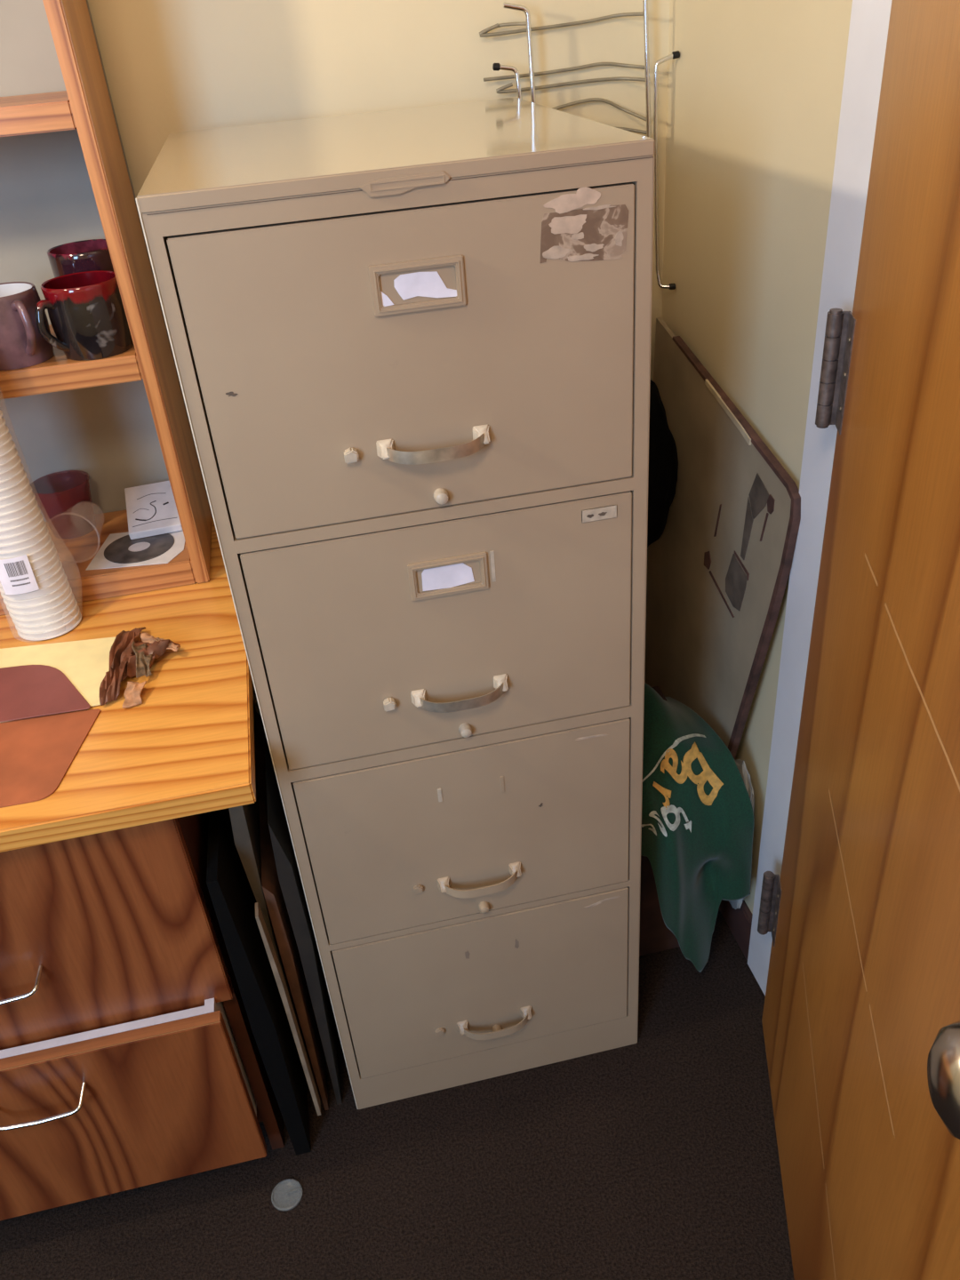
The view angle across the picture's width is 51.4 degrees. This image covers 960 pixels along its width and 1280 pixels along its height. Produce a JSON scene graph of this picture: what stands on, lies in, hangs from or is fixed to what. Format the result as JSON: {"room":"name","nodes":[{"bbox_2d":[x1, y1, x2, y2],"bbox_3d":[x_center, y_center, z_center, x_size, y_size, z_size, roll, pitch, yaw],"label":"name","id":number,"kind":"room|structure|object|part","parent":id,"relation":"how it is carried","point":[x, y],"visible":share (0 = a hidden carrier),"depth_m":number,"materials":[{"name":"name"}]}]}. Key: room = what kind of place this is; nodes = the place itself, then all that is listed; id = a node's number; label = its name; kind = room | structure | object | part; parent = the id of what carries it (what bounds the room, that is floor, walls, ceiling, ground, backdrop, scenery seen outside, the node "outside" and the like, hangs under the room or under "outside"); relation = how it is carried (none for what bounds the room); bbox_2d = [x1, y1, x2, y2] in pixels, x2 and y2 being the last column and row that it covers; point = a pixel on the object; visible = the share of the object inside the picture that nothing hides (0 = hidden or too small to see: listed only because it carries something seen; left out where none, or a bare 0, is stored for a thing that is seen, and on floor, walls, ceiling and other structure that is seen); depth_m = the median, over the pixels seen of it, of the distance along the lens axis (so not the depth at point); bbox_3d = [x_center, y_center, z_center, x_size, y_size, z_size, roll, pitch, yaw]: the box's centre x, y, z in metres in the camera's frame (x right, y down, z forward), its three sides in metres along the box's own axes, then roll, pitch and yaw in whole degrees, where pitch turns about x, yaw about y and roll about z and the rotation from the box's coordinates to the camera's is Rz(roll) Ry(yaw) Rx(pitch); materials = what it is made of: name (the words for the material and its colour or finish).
{"room":"back office","nodes":[
{"label":"back office","id":0,"kind":"room"},
{"bbox_2d":[88,0,669,715],"bbox_3d":[-1.149,-0.511,1.341,3.105,2.450,0.100,-10,33,-8],"label":"wall","id":1,"kind":"structure","parent":0,"point":[171,66],"depth_m":1.35,"materials":[{"name":"paint"}]},
{"bbox_2d":[479,0,679,289],"bbox_3d":[0.159,-0.591,1.514,0.277,0.800,0.055,-10,33,-8],"label":"wire rack","id":2,"kind":"object","parent":1,"relation":"attached to","point":[484,33],"visible":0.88,"depth_m":1.40,"materials":[{"name":"silver metal"}]},
{"bbox_3d":[0.132,-0.583,1.538,0.006,0.019,0.026,-10,33,-8],"label":"wall hook","id":3,"kind":"object","parent":1,"relation":"attached to","visible":0},
{"bbox_2d":[647,379,678,547],"bbox_3d":[0.217,-0.332,1.572,0.192,0.488,0.204,3,34,13],"label":"bag","id":4,"kind":"object","parent":3,"relation":"hanging from","point":[663,460],"visible":0.2,"depth_m":1.55,"materials":[{"name":"fabric"}]},
{"bbox_2d":[0,908,794,1279],"bbox_3d":[-0.399,1.147,0.990,3.900,0.050,2.720,-10,33,-8],"label":"floor","id":5,"kind":"structure","parent":0,"point":[654,1157],"depth_m":1.45,"materials":[{"name":"carpet"}]},
{"bbox_2d":[0,518,284,1220],"bbox_3d":[-0.937,0.408,1.463,1.332,0.750,0.740,-10,33,-8],"label":"desk","id":6,"kind":"object","parent":5,"relation":"on","point":[131,1058],"visible":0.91,"depth_m":1.24,"materials":[{"name":"brown wood"}]},
{"bbox_3d":[-0.571,0.414,1.178,0.105,0.019,0.035,-10,33,-8],"label":"drawer handle","id":7,"kind":"part","parent":6,"relation":"part of","materials":[{"name":"silver metal"}]},
{"bbox_3d":[-0.552,0.585,1.245,0.117,0.019,0.035,-10,33,-8],"label":"drawer handle","id":8,"kind":"part","parent":6,"relation":"part of","materials":[{"name":"silver metal"}]},
{"bbox_2d":[17,611,81,640],"bbox_3d":[-0.601,-0.060,1.360,0.086,0.091,0.086,-10,33,-8],"label":"paper cup","id":9,"kind":"object","parent":6,"relation":"on","point":[69,627],"visible":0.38,"depth_m":1.35,"materials":[{"name":"white paper"}]},
{"bbox_2d":[15,605,79,634],"bbox_3d":[-0.601,-0.069,1.355,0.086,0.091,0.086,-10,33,-8],"label":"paper cup","id":10,"kind":"object","parent":9,"relation":"on","point":[69,619],"visible":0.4,"depth_m":1.35,"materials":[{"name":"white paper"}]},
{"bbox_2d":[12,599,77,627],"bbox_3d":[-0.603,-0.077,1.349,0.086,0.091,0.086,-10,33,-8],"label":"paper cup","id":11,"kind":"object","parent":10,"relation":"on","point":[68,612],"visible":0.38,"depth_m":1.34,"materials":[{"name":"white paper"}]},
{"bbox_2d":[8,592,74,621],"bbox_3d":[-0.604,-0.086,1.344,0.086,0.091,0.086,-10,33,-8],"label":"paper cup","id":12,"kind":"object","parent":11,"relation":"on","point":[65,605],"visible":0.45,"depth_m":1.34,"materials":[{"name":"white paper"}]},
{"bbox_2d":[6,586,71,615],"bbox_3d":[-0.605,-0.094,1.338,0.086,0.091,0.086,-10,33,-8],"label":"paper cup","id":13,"kind":"object","parent":12,"relation":"on","point":[62,599],"visible":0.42,"depth_m":1.33,"materials":[{"name":"white paper"}]},
{"bbox_2d":[3,579,69,608],"bbox_3d":[-0.607,-0.102,1.332,0.086,0.091,0.086,-10,33,-8],"label":"paper cup","id":14,"kind":"object","parent":13,"relation":"on","point":[60,592],"visible":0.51,"depth_m":1.33,"materials":[{"name":"white paper"}]},
{"bbox_2d":[0,572,67,601],"bbox_3d":[-0.607,-0.111,1.327,0.086,0.091,0.086,-10,33,-8],"label":"paper cup","id":15,"kind":"object","parent":14,"relation":"on","point":[59,585],"visible":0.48,"depth_m":1.32,"materials":[{"name":"white paper"}]},
{"bbox_2d":[0,568,64,595],"bbox_3d":[-0.609,-0.119,1.321,0.086,0.091,0.086,-10,33,-8],"label":"paper cup","id":16,"kind":"object","parent":15,"relation":"on","point":[58,577],"visible":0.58,"depth_m":1.32,"materials":[{"name":"white paper"}]},
{"bbox_2d":[0,560,62,587],"bbox_3d":[-0.610,-0.128,1.316,0.086,0.091,0.086,-10,33,-8],"label":"paper cup","id":17,"kind":"object","parent":16,"relation":"in","point":[52,572],"visible":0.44,"depth_m":1.32,"materials":[{"name":"white paper"}]},
{"bbox_2d":[0,664,100,807],"bbox_3d":[-0.592,0.108,1.182,0.275,0.004,0.300,-10,33,-8],"label":"envelope","id":18,"kind":"object","parent":6,"relation":"on","point":[36,754],"visible":1,"depth_m":1.18,"materials":[{"name":"paper"}]},
{"bbox_2d":[0,636,115,722],"bbox_3d":[-0.609,0.051,1.272,0.285,0.001,0.193,-10,33,-8],"label":"paper sheet","id":19,"kind":"object","parent":6,"relation":"on","point":[85,663],"visible":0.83,"depth_m":1.30,"materials":[{"name":"yellow paper"}]},
{"bbox_2d":[0,0,213,615],"bbox_3d":[-0.858,-0.596,1.155,0.812,1.250,0.228,-10,33,-8],"label":"hutch","id":20,"kind":"object","parent":6,"relation":"on","point":[122,420],"visible":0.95,"depth_m":1.35,"materials":[{"name":"brown wood"}]},
{"bbox_2d":[0,281,54,370],"bbox_3d":[-0.591,-0.399,1.265,0.110,0.087,0.095,2,34,11],"label":"mug","id":21,"kind":"object","parent":20,"relation":"on","point":[21,345],"visible":0.86,"depth_m":1.24,"materials":[{"name":"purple ceramic"}]},
{"bbox_3d":[-0.559,-0.383,1.228,0.011,0.071,0.035,-31,41,-34],"label":"handle","id":22,"kind":"part","parent":21,"relation":"part of","materials":[{"name":"ceramic"}]},
{"bbox_2d":[0,90,76,136],"bbox_3d":[-0.857,-0.581,1.161,0.772,0.029,0.221,-10,33,-8],"label":"shelf","id":23,"kind":"object","parent":20,"relation":"attached to","point":[21,112],"depth_m":1.12,"materials":[{"name":"brown wood"}]},
{"bbox_2d":[29,470,95,539],"bbox_3d":[-0.633,-0.205,1.527,0.089,0.081,0.089,-10,33,-8],"label":"plastic cup","id":24,"kind":"object","parent":20,"relation":"on","point":[63,498],"visible":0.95,"depth_m":1.51,"materials":[{"name":"red plastic"}]},
{"bbox_2d":[0,324,142,399],"bbox_3d":[-0.836,-0.340,1.319,0.772,0.033,0.221,-10,33,-8],"label":"shelf","id":25,"kind":"object","parent":20,"relation":"attached to","point":[60,372],"depth_m":1.27,"materials":[{"name":"brown wood"}]},
{"bbox_2d":[47,239,114,277],"bbox_3d":[-0.527,-0.481,1.361,0.092,0.110,0.107,-19,35,-20],"label":"mug","id":26,"kind":"object","parent":20,"relation":"on","point":[92,254],"visible":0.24,"depth_m":1.30,"materials":[{"name":"ceramic"}]},
{"bbox_2d":[34,270,132,360],"bbox_3d":[-0.499,-0.412,1.270,0.096,0.089,0.109,-5,33,1],"label":"mug","id":27,"kind":"object","parent":20,"relation":"on","point":[87,316],"visible":0.94,"depth_m":1.25,"materials":[{"name":"black ceramic"}]},
{"bbox_3d":[-0.533,-0.388,1.238,0.011,0.068,0.035,18,39,31],"label":"handle","id":28,"kind":"part","parent":27,"relation":"part of","materials":[{"name":"black ceramic"}]},
{"bbox_2d":[0,509,196,615],"bbox_3d":[-0.814,-0.088,1.482,0.772,0.038,0.221,-10,33,-8],"label":"shelf","id":29,"kind":"object","parent":20,"relation":"attached to","point":[76,555],"depth_m":1.44,"materials":[{"name":"brown wood"}]},
{"bbox_2d":[85,530,185,570],"bbox_3d":[-0.502,-0.138,1.479,0.134,0.002,0.117,-5,33,0],"label":"disc sleeve","id":30,"kind":"object","parent":20,"relation":"on","point":[118,550],"visible":0.94,"depth_m":1.47,"materials":[{"name":"white paper"}]},
{"bbox_2d":[124,480,182,539],"bbox_3d":[-0.503,-0.202,1.534,0.077,0.043,0.106,-12,34,-11],"label":"booklet","id":31,"kind":"object","parent":30,"relation":"on","point":[151,508],"visible":0.98,"depth_m":1.52,"materials":[{"name":"white paper"}]},
{"bbox_3d":[-0.581,0.366,1.176,0.505,0.336,0.017,-10,33,-8],"label":"drawer","id":32,"kind":"part","parent":6,"relation":"part of","materials":[{"name":"brown wood"}]},
{"bbox_3d":[-0.559,0.648,1.313,0.498,0.306,0.017,-10,33,-8],"label":"drawer","id":33,"kind":"part","parent":6,"relation":"part of","materials":[{"name":"brown wood"}]},
{"bbox_2d":[99,626,180,708],"bbox_3d":[-0.430,0.021,1.271,0.095,0.028,0.185,-10,33,-8],"label":"dried leaves","id":34,"kind":"object","parent":6,"relation":"on","point":[129,656],"visible":1,"depth_m":1.25,"materials":[{"name":"brown plant"}]},
{"bbox_3d":[-0.611,-0.205,1.267,0.107,0.435,0.090,-10,33,-8],"label":"plastic sleeve","id":35,"kind":"object","parent":6,"relation":"on","visible":0},
{"bbox_2d":[0,417,5,428],"bbox_3d":[-0.633,-0.297,1.204,0.086,0.091,0.086,-10,33,-8],"label":"paper cup","id":36,"kind":"object","parent":35,"relation":"in","point":[2,420],"visible":0.94,"depth_m":1.23,"materials":[{"name":"white paper"}]},
{"bbox_2d":[0,424,8,438],"bbox_3d":[-0.632,-0.288,1.209,0.086,0.091,0.086,-10,33,-8],"label":"paper cup","id":37,"kind":"object","parent":35,"relation":"in","point":[4,429],"visible":0.84,"depth_m":1.23,"materials":[{"name":"white paper"}]},
{"bbox_2d":[0,432,11,447],"bbox_3d":[-0.630,-0.280,1.215,0.086,0.091,0.086,-10,33,-8],"label":"paper cup","id":38,"kind":"object","parent":35,"relation":"in","point":[6,439],"visible":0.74,"depth_m":1.23,"materials":[{"name":"white paper"}]},
{"bbox_2d":[0,440,15,457],"bbox_3d":[-0.629,-0.272,1.220,0.086,0.091,0.086,-10,33,-8],"label":"paper cup","id":39,"kind":"object","parent":35,"relation":"in","point":[9,447],"visible":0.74,"depth_m":1.24,"materials":[{"name":"white paper"}]},
{"bbox_2d":[0,448,17,466],"bbox_3d":[-0.628,-0.263,1.226,0.086,0.091,0.086,-10,33,-8],"label":"paper cup","id":40,"kind":"object","parent":35,"relation":"in","point":[6,459],"visible":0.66,"depth_m":1.24,"materials":[{"name":"white paper"}]},
{"bbox_2d":[0,455,21,474],"bbox_3d":[-0.627,-0.255,1.232,0.086,0.091,0.086,-10,33,-8],"label":"paper cup","id":41,"kind":"object","parent":35,"relation":"in","point":[4,468],"visible":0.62,"depth_m":1.24,"materials":[{"name":"white paper"}]},
{"bbox_2d":[0,463,23,483],"bbox_3d":[-0.626,-0.246,1.237,0.086,0.091,0.086,-10,33,-8],"label":"paper cup","id":42,"kind":"object","parent":35,"relation":"in","point":[6,476],"visible":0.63,"depth_m":1.25,"materials":[{"name":"white paper"}]},
{"bbox_2d":[0,470,26,492],"bbox_3d":[-0.624,-0.238,1.243,0.086,0.091,0.086,-10,33,-8],"label":"paper cup","id":43,"kind":"object","parent":35,"relation":"in","point":[14,482],"visible":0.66,"depth_m":1.25,"materials":[{"name":"white paper"}]},
{"bbox_2d":[0,477,29,500],"bbox_3d":[-0.623,-0.229,1.248,0.086,0.091,0.086,-10,33,-8],"label":"paper cup","id":44,"kind":"object","parent":35,"relation":"in","point":[12,492],"visible":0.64,"depth_m":1.25,"materials":[{"name":"white paper"}]},
{"bbox_2d":[0,485,31,508],"bbox_3d":[-0.622,-0.221,1.254,0.086,0.091,0.086,-10,33,-8],"label":"paper cup","id":45,"kind":"object","parent":35,"relation":"in","point":[28,491],"visible":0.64,"depth_m":1.26,"materials":[{"name":"white paper"}]},
{"bbox_2d":[0,491,35,516],"bbox_3d":[-0.621,-0.212,1.260,0.086,0.091,0.086,-10,33,-8],"label":"paper cup","id":46,"kind":"object","parent":35,"relation":"in","point":[11,509],"visible":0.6,"depth_m":1.26,"materials":[{"name":"white paper"}]},
{"bbox_2d":[0,499,38,524],"bbox_3d":[-0.620,-0.204,1.265,0.086,0.091,0.086,-10,33,-8],"label":"paper cup","id":47,"kind":"object","parent":35,"relation":"in","point":[32,507],"visible":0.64,"depth_m":1.26,"materials":[{"name":"white paper"}]},
{"bbox_2d":[0,554,39,594],"bbox_3d":[-0.602,-0.084,1.291,0.042,0.052,0.006,-10,33,-8],"label":"label","id":48,"kind":"object","parent":35,"relation":"attached to","point":[17,577],"visible":1,"depth_m":1.29,"materials":[{"name":"white paper"}]},
{"bbox_2d":[10,576,30,586],"bbox_3d":[-0.597,-0.075,1.295,0.022,0.009,0.001,-12,34,-11],"label":"print","id":49,"kind":"object","parent":48,"relation":"attached to","point":[15,581],"depth_m":1.30},
{"bbox_2d":[0,505,40,532],"bbox_3d":[-0.619,-0.195,1.271,0.086,0.091,0.086,-10,33,-8],"label":"paper cup","id":50,"kind":"object","parent":35,"relation":"in","point":[36,513],"visible":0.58,"depth_m":1.27,"materials":[{"name":"white paper"}]},
{"bbox_2d":[0,512,43,540],"bbox_3d":[-0.618,-0.187,1.276,0.086,0.091,0.086,-10,33,-8],"label":"paper cup","id":51,"kind":"object","parent":35,"relation":"in","point":[37,522],"visible":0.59,"depth_m":1.27,"materials":[{"name":"white paper"}]},
{"bbox_2d":[0,520,46,547],"bbox_3d":[-0.617,-0.179,1.282,0.086,0.091,0.086,-10,33,-8],"label":"paper cup","id":52,"kind":"object","parent":35,"relation":"in","point":[38,530],"visible":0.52,"depth_m":1.28,"materials":[{"name":"white paper"}]},
{"bbox_2d":[0,527,48,554],"bbox_3d":[-0.616,-0.170,1.288,0.086,0.091,0.086,-10,33,-8],"label":"paper cup","id":53,"kind":"object","parent":35,"relation":"in","point":[44,534],"visible":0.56,"depth_m":1.28,"materials":[{"name":"white paper"}]},
{"bbox_2d":[0,534,51,559],"bbox_3d":[-0.614,-0.162,1.293,0.086,0.091,0.086,-10,33,-8],"label":"paper cup","id":54,"kind":"object","parent":35,"relation":"in","point":[46,541],"visible":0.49,"depth_m":1.29,"materials":[{"name":"white paper"}]},
{"bbox_2d":[27,540,54,563],"bbox_3d":[-0.613,-0.153,1.299,0.086,0.091,0.086,-10,33,-8],"label":"paper cup","id":55,"kind":"object","parent":35,"relation":"in","point":[49,548],"visible":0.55,"depth_m":1.30,"materials":[{"name":"white paper"}]},
{"bbox_2d":[30,546,56,570],"bbox_3d":[-0.612,-0.145,1.304,0.086,0.091,0.086,-10,33,-8],"label":"paper cup","id":56,"kind":"object","parent":35,"relation":"in","point":[51,556],"visible":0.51,"depth_m":1.31,"materials":[{"name":"white paper"}]},
{"bbox_2d":[32,553,59,577],"bbox_3d":[-0.611,-0.136,1.310,0.086,0.091,0.086,-10,33,-8],"label":"paper cup","id":57,"kind":"object","parent":35,"relation":"in","point":[52,564],"visible":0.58,"depth_m":1.32,"materials":[{"name":"white paper"}]},
{"bbox_2d":[206,808,311,1155],"bbox_3d":[-0.334,0.417,1.518,0.032,0.585,0.430,-10,33,-8],"label":"case","id":58,"kind":"object","parent":5,"relation":"on","point":[232,896],"visible":0.41,"depth_m":1.33,"materials":[{"name":"black plastic"}]},
{"bbox_2d":[228,696,319,1098],"bbox_3d":[-0.320,0.351,1.548,0.023,0.660,0.398,-10,33,-8],"label":"board","id":59,"kind":"object","parent":5,"relation":"on","point":[244,819],"visible":0.14,"depth_m":1.30,"materials":[{"name":"black"}]},
{"bbox_2d":[255,902,320,1115],"bbox_3d":[-0.264,0.527,1.391,0.013,0.440,0.024,-10,33,-8],"label":"board","id":60,"kind":"object","parent":5,"relation":"on","point":[273,959],"visible":1,"depth_m":1.36,"materials":[{"name":"beige wood"}]},
{"bbox_2d":[256,712,328,1110],"bbox_3d":[-0.296,0.423,1.581,0.018,0.500,0.388,-10,33,-8],"label":"cardboard sheet","id":61,"kind":"object","parent":5,"relation":"on","point":[276,907],"visible":0.49,"depth_m":1.41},
{"bbox_2d":[263,725,342,1104],"bbox_3d":[-0.277,0.371,1.568,0.023,0.600,0.404,-10,33,-8],"label":"board","id":62,"kind":"object","parent":5,"relation":"on","point":[288,873],"visible":0.44,"depth_m":1.35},
{"bbox_2d":[135,96,655,1109],"bbox_3d":[-0.069,0.010,1.432,0.457,1.320,0.558,-10,33,-8],"label":"filing cabinet","id":63,"kind":"object","parent":5,"relation":"on","point":[411,348],"visible":1,"depth_m":1.07,"materials":[{"name":"beige metal"}]},
{"bbox_3d":[-0.093,-0.189,0.989,0.018,0.017,0.014,-10,33,-8],"label":"handle mount","id":64,"kind":"part","parent":63,"relation":"part of","materials":[{"name":"metal"}]},
{"bbox_3d":[-0.120,-0.543,1.088,0.457,0.014,0.530,-10,33,-8],"label":"lid","id":65,"kind":"part","parent":63,"relation":"part of","materials":[{"name":"beige metal"}]},
{"bbox_3d":[-0.055,-0.265,0.971,0.422,0.290,0.020,-10,33,-8],"label":"drawer","id":66,"kind":"part","parent":63,"relation":"part of","materials":[{"name":"beige metal"}]},
{"bbox_3d":[-0.066,-0.398,0.871,0.081,0.015,0.003,-10,33,-8],"label":"name plate","id":67,"kind":"part","parent":63,"relation":"part of","materials":[{"name":"beige metal"}]},
{"bbox_3d":[-0.070,0.068,1.157,0.018,0.017,0.014,-10,33,-8],"label":"handle mount","id":68,"kind":"part","parent":63,"relation":"part of","materials":[{"name":"metal"}]},
{"bbox_3d":[-0.032,-0.008,1.139,0.422,0.290,0.020,-10,33,-8],"label":"drawer","id":69,"kind":"part","parent":63,"relation":"part of","materials":[{"name":"beige metal"}]},
{"bbox_3d":[-0.047,0.326,1.324,0.018,0.017,0.014,-10,33,-8],"label":"handle mount","id":70,"kind":"part","parent":63,"relation":"part of","materials":[{"name":"beige metal"}]},
{"bbox_3d":[-0.009,0.251,1.307,0.422,0.288,0.021,-10,33,-8],"label":"drawer","id":71,"kind":"part","parent":63,"relation":"part of","materials":[{"name":"beige metal"}]},
{"bbox_3d":[-0.025,0.580,1.490,0.018,0.017,0.014,-10,33,-8],"label":"handle mount","id":72,"kind":"part","parent":63,"relation":"part of","materials":[{"name":"beige metal"}]},
{"bbox_2d":[464,950,469,959],"bbox_3d":[-0.018,0.447,1.415,0.006,0.018,0.001,-10,33,-8],"label":"mark","id":73,"kind":"object","parent":63,"relation":"attached to","point":[467,952],"depth_m":1.41,"materials":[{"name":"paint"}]},
{"bbox_3d":[0.013,0.504,1.472,0.422,0.290,0.021,-10,33,-8],"label":"drawer","id":74,"kind":"part","parent":63,"relation":"part of","materials":[{"name":"beige metal"}]},
{"bbox_3d":[0.003,-0.206,1.002,0.018,0.017,0.014,-10,33,-8],"label":"handle mount","id":75,"kind":"part","parent":63,"relation":"part of","materials":[{"name":"metal"}]},
{"bbox_3d":[0.025,0.051,1.170,0.018,0.017,0.014,-10,33,-8],"label":"handle mount","id":76,"kind":"part","parent":63,"relation":"part of","materials":[{"name":"metal"}]},
{"bbox_3d":[0.048,0.309,1.337,0.018,0.017,0.014,-10,33,-8],"label":"handle mount","id":77,"kind":"part","parent":63,"relation":"part of","materials":[{"name":"beige metal"}]},
{"bbox_2d":[514,938,519,948],"bbox_3d":[0.052,0.434,1.424,0.006,0.020,0.001,-10,33,-8],"label":"mark","id":78,"kind":"object","parent":63,"relation":"attached to","point":[516,940],"depth_m":1.42,"materials":[{"name":"paint"}]},
{"bbox_3d":[0.071,0.563,1.503,0.018,0.017,0.014,-10,33,-8],"label":"handle mount","id":79,"kind":"part","parent":63,"relation":"part of","materials":[{"name":"beige metal"}]},
{"bbox_2d":[639,686,679,955],"bbox_3d":[0.272,0.321,1.718,0.134,0.438,0.190,-10,33,-8],"label":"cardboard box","id":80,"kind":"object","parent":5,"relation":"on","point":[654,936],"visible":0.12,"depth_m":1.71,"materials":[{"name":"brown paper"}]},
{"bbox_2d":[640,682,754,972],"bbox_3d":[0.289,0.283,1.638,0.199,0.477,0.309,-12,34,-10],"label":"banner","id":81,"kind":"object","parent":80,"relation":"on","point":[698,820],"visible":0.76,"depth_m":1.50,"materials":[{"name":"green fabric"}]},
{"bbox_2d":[662,0,852,914],"bbox_3d":[0.391,-0.584,1.244,0.100,2.450,0.620,-10,33,-8],"label":"wall","id":82,"kind":"structure","parent":0,"point":[755,87],"depth_m":1.28,"materials":[{"name":"paint"}]},
{"bbox_2d":[644,317,800,759],"bbox_3d":[0.355,-0.062,1.596,0.037,0.769,0.505,-10,33,-8],"label":"display board","id":83,"kind":"object","parent":82,"relation":"attached to","point":[718,570],"visible":0.94,"depth_m":1.51,"materials":[{"name":"beige cardboard"}]},
{"bbox_2d":[728,759,754,909],"bbox_3d":[0.414,0.311,1.620,0.021,0.310,0.108,-10,33,-8],"label":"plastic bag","id":84,"kind":"object","parent":83,"relation":"attached to","point":[740,764],"visible":0.17,"depth_m":1.53,"materials":[{"name":"plastic"}]},
{"bbox_2d":[719,899,752,959],"bbox_3d":[0.414,0.387,1.913,0.013,0.095,0.507,-10,33,-8],"label":"baseboard","id":85,"kind":"structure","parent":82,"relation":"attached to","point":[739,921],"depth_m":1.74,"materials":[{"name":"brown plastic"}]},
{"bbox_2d":[747,0,892,995],"bbox_3d":[0.400,-0.304,1.115,0.015,2.120,0.088,-10,33,-8],"label":"trim","id":86,"kind":"structure","parent":82,"relation":"attached to","point":[869,20],"depth_m":1.17,"materials":[{"name":"white paint"}]},
{"bbox_2d":[757,0,959,1279],"bbox_3d":[0.315,-0.015,0.755,0.112,2.018,0.799,0,33,8],"label":"door","id":87,"kind":"structure","parent":82,"relation":"in","point":[860,1020],"depth_m":0.85,"materials":[{"name":"brown wood"}]},
{"bbox_3d":[0.253,0.210,0.470,0.076,0.066,0.066,0,33,8],"label":"knob","id":88,"kind":"part","parent":87,"relation":"part of","materials":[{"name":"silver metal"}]}
]}

